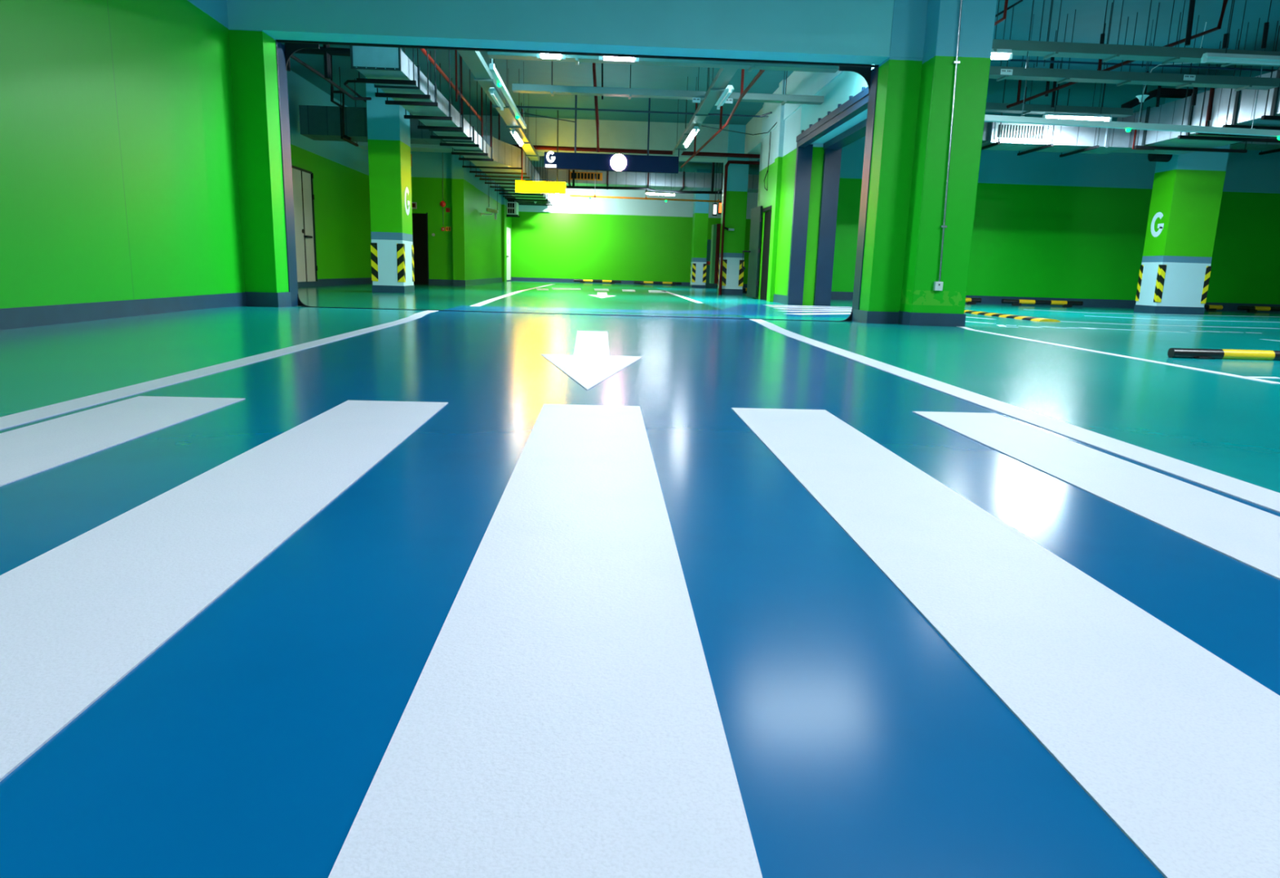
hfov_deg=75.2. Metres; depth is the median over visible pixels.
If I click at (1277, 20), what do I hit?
rod
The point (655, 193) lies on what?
lamp
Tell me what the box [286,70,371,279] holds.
wall
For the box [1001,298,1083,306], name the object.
wheel stop
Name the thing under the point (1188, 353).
wheel stop
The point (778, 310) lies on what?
crosswalk stripe
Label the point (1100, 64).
pipe
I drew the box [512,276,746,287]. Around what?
baseboard
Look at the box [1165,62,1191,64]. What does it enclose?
pipe
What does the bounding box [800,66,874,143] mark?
lintel
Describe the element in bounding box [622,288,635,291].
crosswalk stripe
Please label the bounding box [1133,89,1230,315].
column
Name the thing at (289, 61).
pipe
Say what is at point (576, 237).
wall
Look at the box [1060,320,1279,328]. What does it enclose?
parking line
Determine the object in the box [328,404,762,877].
crosswalk stripe
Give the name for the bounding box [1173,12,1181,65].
rod
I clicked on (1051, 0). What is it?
rod
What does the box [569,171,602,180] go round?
grille
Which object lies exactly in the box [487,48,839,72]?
cable tray
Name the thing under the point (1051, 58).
pipe
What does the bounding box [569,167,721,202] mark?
pipe
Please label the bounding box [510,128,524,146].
lamp
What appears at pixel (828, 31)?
beam
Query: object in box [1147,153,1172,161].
fire alarm
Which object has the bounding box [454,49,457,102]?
pipe
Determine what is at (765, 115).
conduit
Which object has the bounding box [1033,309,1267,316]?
parking line
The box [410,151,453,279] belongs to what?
wall
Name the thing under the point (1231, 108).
air duct
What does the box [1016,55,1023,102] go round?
pipe
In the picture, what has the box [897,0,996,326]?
pillar
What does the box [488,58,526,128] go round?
lamp
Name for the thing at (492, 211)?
security camera
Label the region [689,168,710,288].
column
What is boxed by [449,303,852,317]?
trim
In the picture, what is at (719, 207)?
lit sign
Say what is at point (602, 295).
direction arrow
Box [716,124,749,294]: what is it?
column
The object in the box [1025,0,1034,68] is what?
rod
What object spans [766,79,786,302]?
wall
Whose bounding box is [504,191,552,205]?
air duct
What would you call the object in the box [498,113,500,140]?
pipe
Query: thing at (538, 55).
lamp
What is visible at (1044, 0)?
rod
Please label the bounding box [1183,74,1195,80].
label plate
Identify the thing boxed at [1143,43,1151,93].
pipe
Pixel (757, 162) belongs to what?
pipe
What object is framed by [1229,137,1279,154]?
air duct
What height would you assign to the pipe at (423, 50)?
0.216 m
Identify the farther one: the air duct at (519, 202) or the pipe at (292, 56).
the air duct at (519, 202)
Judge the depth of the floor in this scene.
1.62 m
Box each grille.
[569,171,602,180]
[994,121,1044,141]
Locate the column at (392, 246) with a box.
[365,76,414,293]
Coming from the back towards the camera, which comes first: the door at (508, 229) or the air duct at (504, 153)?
the door at (508, 229)
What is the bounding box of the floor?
[0,280,1279,877]
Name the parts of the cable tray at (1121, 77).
hanger rod, hanger rod, hanger rod, hanger rod, hanger rod, hanger rod, hanger rod, hanger rod, hanger rod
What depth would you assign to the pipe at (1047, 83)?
15.71 m
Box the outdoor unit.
[506,200,519,217]
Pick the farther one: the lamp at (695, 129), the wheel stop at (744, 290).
the wheel stop at (744, 290)
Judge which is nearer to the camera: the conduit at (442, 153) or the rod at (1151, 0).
the rod at (1151, 0)
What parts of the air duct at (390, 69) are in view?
support rod, support rod, support rod, support rod, support rod, support rod, support rod, support rod, support rod, support rod, support rod, support rod, support rod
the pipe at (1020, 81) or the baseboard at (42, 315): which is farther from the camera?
the pipe at (1020, 81)
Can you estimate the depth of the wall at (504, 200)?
35.95 m
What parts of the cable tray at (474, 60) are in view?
hanger rod, hanger rod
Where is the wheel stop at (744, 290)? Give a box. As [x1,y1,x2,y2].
[742,288,746,293]
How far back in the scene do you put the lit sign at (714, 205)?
29.12 m
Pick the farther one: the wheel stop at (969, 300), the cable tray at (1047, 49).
the wheel stop at (969, 300)
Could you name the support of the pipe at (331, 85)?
hanging from the ceiling
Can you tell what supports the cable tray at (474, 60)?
hanging from the ceiling
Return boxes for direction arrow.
[541,330,643,390]
[590,292,614,297]
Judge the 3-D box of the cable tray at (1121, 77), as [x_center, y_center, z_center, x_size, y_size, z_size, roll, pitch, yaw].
[7.351,-6.272,13.343,6.020,1.044,0.322,1,11,-3]
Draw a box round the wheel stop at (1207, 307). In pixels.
[1204,304,1222,311]
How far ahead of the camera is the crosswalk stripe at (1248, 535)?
2.24 m
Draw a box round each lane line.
[0,310,438,429]
[470,284,552,306]
[662,290,702,302]
[750,319,1279,512]
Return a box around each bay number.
[997,324,1096,328]
[1195,330,1260,333]
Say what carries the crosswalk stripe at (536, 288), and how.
on the floor
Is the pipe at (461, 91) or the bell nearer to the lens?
the pipe at (461, 91)
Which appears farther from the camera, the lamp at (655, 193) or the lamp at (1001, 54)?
the lamp at (655, 193)
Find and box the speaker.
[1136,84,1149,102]
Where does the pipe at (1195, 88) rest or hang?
hanging from the ceiling
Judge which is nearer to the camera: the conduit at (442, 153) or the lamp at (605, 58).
the lamp at (605, 58)
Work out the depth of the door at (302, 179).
19.85 m
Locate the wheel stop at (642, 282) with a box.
[634,280,681,285]
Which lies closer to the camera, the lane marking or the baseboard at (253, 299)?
the baseboard at (253, 299)
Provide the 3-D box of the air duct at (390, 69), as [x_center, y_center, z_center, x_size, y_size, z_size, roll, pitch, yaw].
[-3.831,-6.813,16.002,0.846,1.681,9.640,1,11,-3]
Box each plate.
[445,207,449,212]
[445,226,450,231]
[692,97,700,102]
[724,97,733,103]
[1000,68,1013,75]
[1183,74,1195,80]
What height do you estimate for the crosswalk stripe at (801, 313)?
0.007 m
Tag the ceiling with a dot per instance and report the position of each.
(1090, 15)
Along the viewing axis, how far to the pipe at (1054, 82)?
16.23 m
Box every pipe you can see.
[283,44,350,79]
[286,58,290,71]
[290,54,371,99]
[330,54,351,140]
[330,85,342,107]
[343,80,366,102]
[417,44,483,120]
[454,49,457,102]
[460,55,462,114]
[480,86,483,136]
[489,99,491,146]
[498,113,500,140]
[511,144,759,158]
[565,162,722,194]
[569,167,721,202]
[592,62,599,151]
[680,68,765,168]
[718,160,759,294]
[994,0,1008,25]
[995,0,1022,17]
[1006,0,1227,108]
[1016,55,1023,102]
[1044,57,1051,96]
[1049,30,1057,68]
[1050,63,1057,107]
[1097,22,1106,70]
[1099,0,1107,44]
[1132,128,1154,150]
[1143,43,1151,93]
[1155,66,1163,106]
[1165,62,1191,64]
[1184,0,1195,45]
[1191,46,1202,105]
[1206,40,1221,120]
[1222,0,1232,48]
[1261,0,1271,48]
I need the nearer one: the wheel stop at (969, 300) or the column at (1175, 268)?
the column at (1175, 268)
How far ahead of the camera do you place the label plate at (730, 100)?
14.93 m
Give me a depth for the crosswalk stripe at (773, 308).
15.62 m
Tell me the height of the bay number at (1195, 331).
0.014 m
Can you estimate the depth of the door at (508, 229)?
38.23 m
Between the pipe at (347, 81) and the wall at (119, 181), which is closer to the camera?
the wall at (119, 181)
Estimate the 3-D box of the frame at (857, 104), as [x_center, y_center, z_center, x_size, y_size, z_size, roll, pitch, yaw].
[3.750,-3.915,14.278,0.950,3.450,6.400,1,11,-3]
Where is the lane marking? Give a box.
[648,289,666,293]
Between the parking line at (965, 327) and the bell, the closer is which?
the parking line at (965, 327)
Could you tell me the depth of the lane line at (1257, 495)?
2.98 m
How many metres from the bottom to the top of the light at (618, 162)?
0.400 m
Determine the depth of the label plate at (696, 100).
14.90 m
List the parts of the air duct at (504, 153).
support rod, support rod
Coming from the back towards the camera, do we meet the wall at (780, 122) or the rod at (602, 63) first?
the wall at (780, 122)
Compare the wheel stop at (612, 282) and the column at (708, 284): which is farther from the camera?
the wheel stop at (612, 282)
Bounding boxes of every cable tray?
[454,46,539,160]
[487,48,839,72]
[511,64,823,105]
[672,66,737,155]
[984,13,1279,139]
[985,63,1133,117]
[988,6,1279,91]
[991,0,1279,69]
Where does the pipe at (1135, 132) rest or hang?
attached to the air duct at (1231, 108)
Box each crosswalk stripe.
[0,395,245,486]
[0,400,448,781]
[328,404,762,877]
[536,288,548,289]
[551,287,581,289]
[594,288,608,290]
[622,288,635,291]
[731,407,1279,877]
[764,304,849,306]
[769,306,852,308]
[773,307,851,310]
[777,310,851,311]
[791,312,850,314]
[912,410,1279,579]
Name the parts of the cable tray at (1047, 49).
hanger rod, hanger rod, hanger rod, hanger rod, hanger rod, hanger rod, hanger rod, hanger rod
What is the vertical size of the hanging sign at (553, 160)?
1.822 m
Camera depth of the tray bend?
16.72 m
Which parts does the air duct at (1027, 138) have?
support rod, support rod, support rod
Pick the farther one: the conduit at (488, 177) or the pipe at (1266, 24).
the conduit at (488, 177)
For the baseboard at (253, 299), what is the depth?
10.38 m
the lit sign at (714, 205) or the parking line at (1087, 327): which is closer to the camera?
the parking line at (1087, 327)
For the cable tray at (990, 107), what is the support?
hanging from the ceiling
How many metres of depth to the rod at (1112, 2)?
12.80 m
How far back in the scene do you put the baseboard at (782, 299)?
18.58 m
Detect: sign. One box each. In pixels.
[515,108,565,193]
[544,94,679,173]
[711,162,717,215]
[717,162,723,213]
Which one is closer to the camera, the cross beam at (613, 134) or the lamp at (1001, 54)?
the lamp at (1001, 54)
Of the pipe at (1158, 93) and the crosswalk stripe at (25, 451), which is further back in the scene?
the pipe at (1158, 93)
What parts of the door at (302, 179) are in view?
frame, frame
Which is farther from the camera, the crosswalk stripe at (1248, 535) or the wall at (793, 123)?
the wall at (793, 123)
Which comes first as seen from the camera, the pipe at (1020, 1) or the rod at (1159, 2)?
the pipe at (1020, 1)
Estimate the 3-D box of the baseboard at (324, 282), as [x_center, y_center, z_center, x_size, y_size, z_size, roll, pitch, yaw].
[-7.996,-3.394,18.383,0.015,0.230,15.780,1,11,-3]
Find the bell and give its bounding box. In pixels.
[440,200,445,206]
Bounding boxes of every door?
[291,164,317,281]
[412,212,429,284]
[506,226,511,279]
[760,204,772,300]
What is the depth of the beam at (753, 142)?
22.87 m
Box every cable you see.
[701,121,777,134]
[764,131,770,190]
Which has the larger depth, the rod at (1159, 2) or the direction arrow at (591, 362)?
the rod at (1159, 2)
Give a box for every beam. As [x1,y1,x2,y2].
[226,0,893,64]
[355,114,728,162]
[744,107,762,160]
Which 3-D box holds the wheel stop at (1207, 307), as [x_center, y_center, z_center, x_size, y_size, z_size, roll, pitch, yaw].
[14.932,-3.538,22.389,1.503,0.170,0.120,1,11,-3]
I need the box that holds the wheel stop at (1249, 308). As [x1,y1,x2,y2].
[1237,305,1279,312]
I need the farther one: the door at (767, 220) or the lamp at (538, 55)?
the door at (767, 220)
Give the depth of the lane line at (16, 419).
3.65 m
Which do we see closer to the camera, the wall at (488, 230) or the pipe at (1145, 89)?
the pipe at (1145, 89)
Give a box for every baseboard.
[0,292,246,329]
[244,291,291,306]
[297,277,372,287]
[428,279,453,285]
[452,276,512,285]
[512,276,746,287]
[773,293,786,304]
[831,291,1279,311]
[852,308,898,324]
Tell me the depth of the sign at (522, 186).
22.98 m
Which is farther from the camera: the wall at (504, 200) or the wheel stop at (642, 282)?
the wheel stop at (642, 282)
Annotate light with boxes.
[411,201,417,208]
[545,164,555,167]
[610,153,626,170]
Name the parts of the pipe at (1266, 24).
hanger rod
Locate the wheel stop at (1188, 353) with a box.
[1167,347,1279,359]
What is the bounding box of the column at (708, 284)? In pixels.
[705,239,716,287]
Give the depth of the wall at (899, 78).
10.42 m
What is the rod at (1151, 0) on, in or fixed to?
hanging from the ceiling
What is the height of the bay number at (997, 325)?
0.032 m
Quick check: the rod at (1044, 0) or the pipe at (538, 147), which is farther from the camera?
the pipe at (538, 147)
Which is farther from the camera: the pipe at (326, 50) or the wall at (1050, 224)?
the wall at (1050, 224)
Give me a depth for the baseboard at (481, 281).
28.80 m
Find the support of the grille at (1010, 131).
attached to the air duct at (1027, 138)
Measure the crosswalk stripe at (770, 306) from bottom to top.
0.007 m
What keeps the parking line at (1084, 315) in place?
on the floor
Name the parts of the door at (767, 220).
frame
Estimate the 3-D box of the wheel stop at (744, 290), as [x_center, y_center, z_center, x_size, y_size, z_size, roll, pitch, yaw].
[3.893,-4.945,27.759,1.264,0.170,0.120,1,11,-3]
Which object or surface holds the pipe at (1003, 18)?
hanging from the ceiling
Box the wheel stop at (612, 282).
[573,279,621,284]
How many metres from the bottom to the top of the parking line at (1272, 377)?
0.007 m
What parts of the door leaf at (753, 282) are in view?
handle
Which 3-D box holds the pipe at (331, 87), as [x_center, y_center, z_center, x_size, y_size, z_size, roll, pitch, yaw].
[-6.425,-7.221,17.651,0.072,0.302,1.035,0,11,-7]
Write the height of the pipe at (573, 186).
1.335 m
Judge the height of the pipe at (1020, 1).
0.238 m
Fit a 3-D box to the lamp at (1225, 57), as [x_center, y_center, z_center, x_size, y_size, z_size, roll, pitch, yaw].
[8.720,-5.737,11.324,1.998,1.218,0.140,1,11,-3]
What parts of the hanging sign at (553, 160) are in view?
panel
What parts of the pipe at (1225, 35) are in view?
hanger rod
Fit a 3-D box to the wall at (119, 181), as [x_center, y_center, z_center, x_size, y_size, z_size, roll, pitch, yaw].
[-4.665,-2.335,1.738,1.150,4.900,16.720,1,11,-3]
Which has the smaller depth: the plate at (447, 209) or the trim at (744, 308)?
the trim at (744, 308)
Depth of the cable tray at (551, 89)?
14.91 m
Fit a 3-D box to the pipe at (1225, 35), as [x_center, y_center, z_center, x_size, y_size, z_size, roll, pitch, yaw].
[8.782,-6.209,12.396,0.080,0.712,0.076,6,12,19]
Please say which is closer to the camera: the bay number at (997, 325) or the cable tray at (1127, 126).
the bay number at (997, 325)
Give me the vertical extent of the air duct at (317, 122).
1.516 m
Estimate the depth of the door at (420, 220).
25.95 m
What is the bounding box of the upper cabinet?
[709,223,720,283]
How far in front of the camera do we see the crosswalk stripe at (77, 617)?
1.48 m
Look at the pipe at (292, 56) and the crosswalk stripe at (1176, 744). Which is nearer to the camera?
the crosswalk stripe at (1176, 744)
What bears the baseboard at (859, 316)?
attached to the wall at (899, 78)
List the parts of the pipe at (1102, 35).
hanger rod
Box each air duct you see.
[298,66,446,146]
[350,42,493,160]
[462,102,547,200]
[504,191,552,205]
[534,160,759,192]
[981,79,1134,156]
[1115,25,1279,154]
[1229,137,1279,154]
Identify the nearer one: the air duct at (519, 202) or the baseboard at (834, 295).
the baseboard at (834, 295)
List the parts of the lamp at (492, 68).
hanger rod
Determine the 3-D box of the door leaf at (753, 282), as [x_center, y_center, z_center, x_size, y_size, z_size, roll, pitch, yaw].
[2.860,-4.780,21.299,0.276,2.270,1.211,0,11,-7]
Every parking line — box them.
[956,325,1279,383]
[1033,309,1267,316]
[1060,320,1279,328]
[1084,315,1279,322]
[1087,327,1165,331]
[1246,376,1279,378]
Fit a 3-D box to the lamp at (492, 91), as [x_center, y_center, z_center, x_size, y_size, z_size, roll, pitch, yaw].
[-2.558,-6.088,14.896,0.140,0.120,1.450,1,11,-3]
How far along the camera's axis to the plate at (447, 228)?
25.88 m
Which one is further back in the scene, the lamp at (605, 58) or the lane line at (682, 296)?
the lane line at (682, 296)
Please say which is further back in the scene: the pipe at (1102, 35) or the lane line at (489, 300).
the lane line at (489, 300)
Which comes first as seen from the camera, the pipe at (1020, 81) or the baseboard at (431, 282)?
the pipe at (1020, 81)
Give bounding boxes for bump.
[964,309,1060,321]
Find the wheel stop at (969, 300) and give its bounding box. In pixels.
[965,297,981,304]
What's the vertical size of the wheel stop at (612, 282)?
0.170 m
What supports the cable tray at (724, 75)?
hanging from the ceiling
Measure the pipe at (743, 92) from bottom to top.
1.404 m
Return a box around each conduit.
[442,152,444,226]
[488,177,488,207]
[515,105,772,117]
[933,0,962,290]
[1009,58,1277,71]
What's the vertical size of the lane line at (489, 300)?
0.007 m
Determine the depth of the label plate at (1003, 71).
13.20 m
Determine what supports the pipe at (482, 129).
hanging from the ceiling
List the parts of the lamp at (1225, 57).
hanger rod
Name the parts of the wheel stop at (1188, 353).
foot plate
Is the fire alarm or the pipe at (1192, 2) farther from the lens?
the fire alarm
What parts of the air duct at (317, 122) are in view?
support rod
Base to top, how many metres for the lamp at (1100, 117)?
1.064 m
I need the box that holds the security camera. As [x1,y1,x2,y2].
[480,208,497,219]
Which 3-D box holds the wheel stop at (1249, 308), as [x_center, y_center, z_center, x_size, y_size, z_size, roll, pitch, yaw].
[17.222,-3.492,22.497,2.106,0.170,0.120,1,11,-3]
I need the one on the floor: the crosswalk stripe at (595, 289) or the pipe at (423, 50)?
the crosswalk stripe at (595, 289)
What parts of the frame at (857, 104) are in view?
post, post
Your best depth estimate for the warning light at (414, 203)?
25.63 m
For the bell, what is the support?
attached to the wall at (426, 169)
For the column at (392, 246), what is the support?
on the floor
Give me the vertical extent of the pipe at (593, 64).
2.063 m
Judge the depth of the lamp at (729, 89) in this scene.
14.01 m
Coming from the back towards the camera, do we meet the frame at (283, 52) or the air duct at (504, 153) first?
the air duct at (504, 153)
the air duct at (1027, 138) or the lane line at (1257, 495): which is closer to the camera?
the lane line at (1257, 495)
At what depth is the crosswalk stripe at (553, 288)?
25.81 m
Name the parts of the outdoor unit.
casing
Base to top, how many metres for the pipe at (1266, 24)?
0.798 m
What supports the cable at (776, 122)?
attached to the wall at (793, 123)
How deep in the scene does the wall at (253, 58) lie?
10.11 m
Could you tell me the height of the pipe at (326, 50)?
1.339 m
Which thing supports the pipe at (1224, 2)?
attached to the pipe at (1020, 81)
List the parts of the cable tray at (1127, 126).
hanger rod, hanger rod, hanger rod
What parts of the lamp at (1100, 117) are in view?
hanger rod, hanger rod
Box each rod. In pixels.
[601,62,603,99]
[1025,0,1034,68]
[1035,0,1044,66]
[1044,0,1052,66]
[1103,2,1112,66]
[1142,0,1151,66]
[1150,2,1159,66]
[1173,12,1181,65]
[1272,20,1278,51]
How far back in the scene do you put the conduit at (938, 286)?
9.96 m
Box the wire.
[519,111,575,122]
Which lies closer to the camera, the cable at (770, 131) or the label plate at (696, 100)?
the label plate at (696, 100)
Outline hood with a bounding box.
[795,86,868,142]
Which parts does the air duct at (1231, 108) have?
support rod, support rod, support rod, support rod, support rod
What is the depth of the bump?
14.31 m
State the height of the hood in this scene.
0.110 m
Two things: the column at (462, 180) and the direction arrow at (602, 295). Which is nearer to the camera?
the direction arrow at (602, 295)
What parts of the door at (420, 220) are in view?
frame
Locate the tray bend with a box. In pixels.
[1120,87,1198,107]
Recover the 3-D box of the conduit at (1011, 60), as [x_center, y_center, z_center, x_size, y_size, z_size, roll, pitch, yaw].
[8.646,-6.378,14.194,4.743,0.051,0.036,1,11,-3]
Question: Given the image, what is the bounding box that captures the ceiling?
[278,0,1279,174]
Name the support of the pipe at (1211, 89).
hanging from the ceiling
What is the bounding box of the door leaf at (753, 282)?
[742,205,762,297]
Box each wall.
[0,0,244,308]
[228,28,288,292]
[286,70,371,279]
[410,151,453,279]
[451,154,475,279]
[474,164,511,279]
[501,187,506,281]
[511,188,758,284]
[752,70,843,305]
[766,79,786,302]
[831,121,1279,304]
[859,0,928,311]
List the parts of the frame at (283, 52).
post, post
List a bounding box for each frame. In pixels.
[275,39,879,321]
[786,86,868,306]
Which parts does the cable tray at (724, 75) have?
hanger rod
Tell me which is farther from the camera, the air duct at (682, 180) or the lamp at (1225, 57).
the air duct at (682, 180)
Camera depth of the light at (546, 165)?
20.49 m
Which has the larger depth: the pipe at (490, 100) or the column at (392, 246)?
the pipe at (490, 100)
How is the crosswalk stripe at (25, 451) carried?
on the floor
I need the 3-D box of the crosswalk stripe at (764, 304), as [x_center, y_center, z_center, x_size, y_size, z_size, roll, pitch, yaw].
[3.507,-2.735,17.135,1.932,0.007,0.340,-1,12,-13]
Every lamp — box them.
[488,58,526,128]
[488,87,505,110]
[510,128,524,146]
[536,50,565,59]
[599,53,639,62]
[644,173,675,195]
[683,125,699,147]
[715,84,733,109]
[991,48,1013,59]
[1042,62,1111,120]
[1200,0,1279,65]

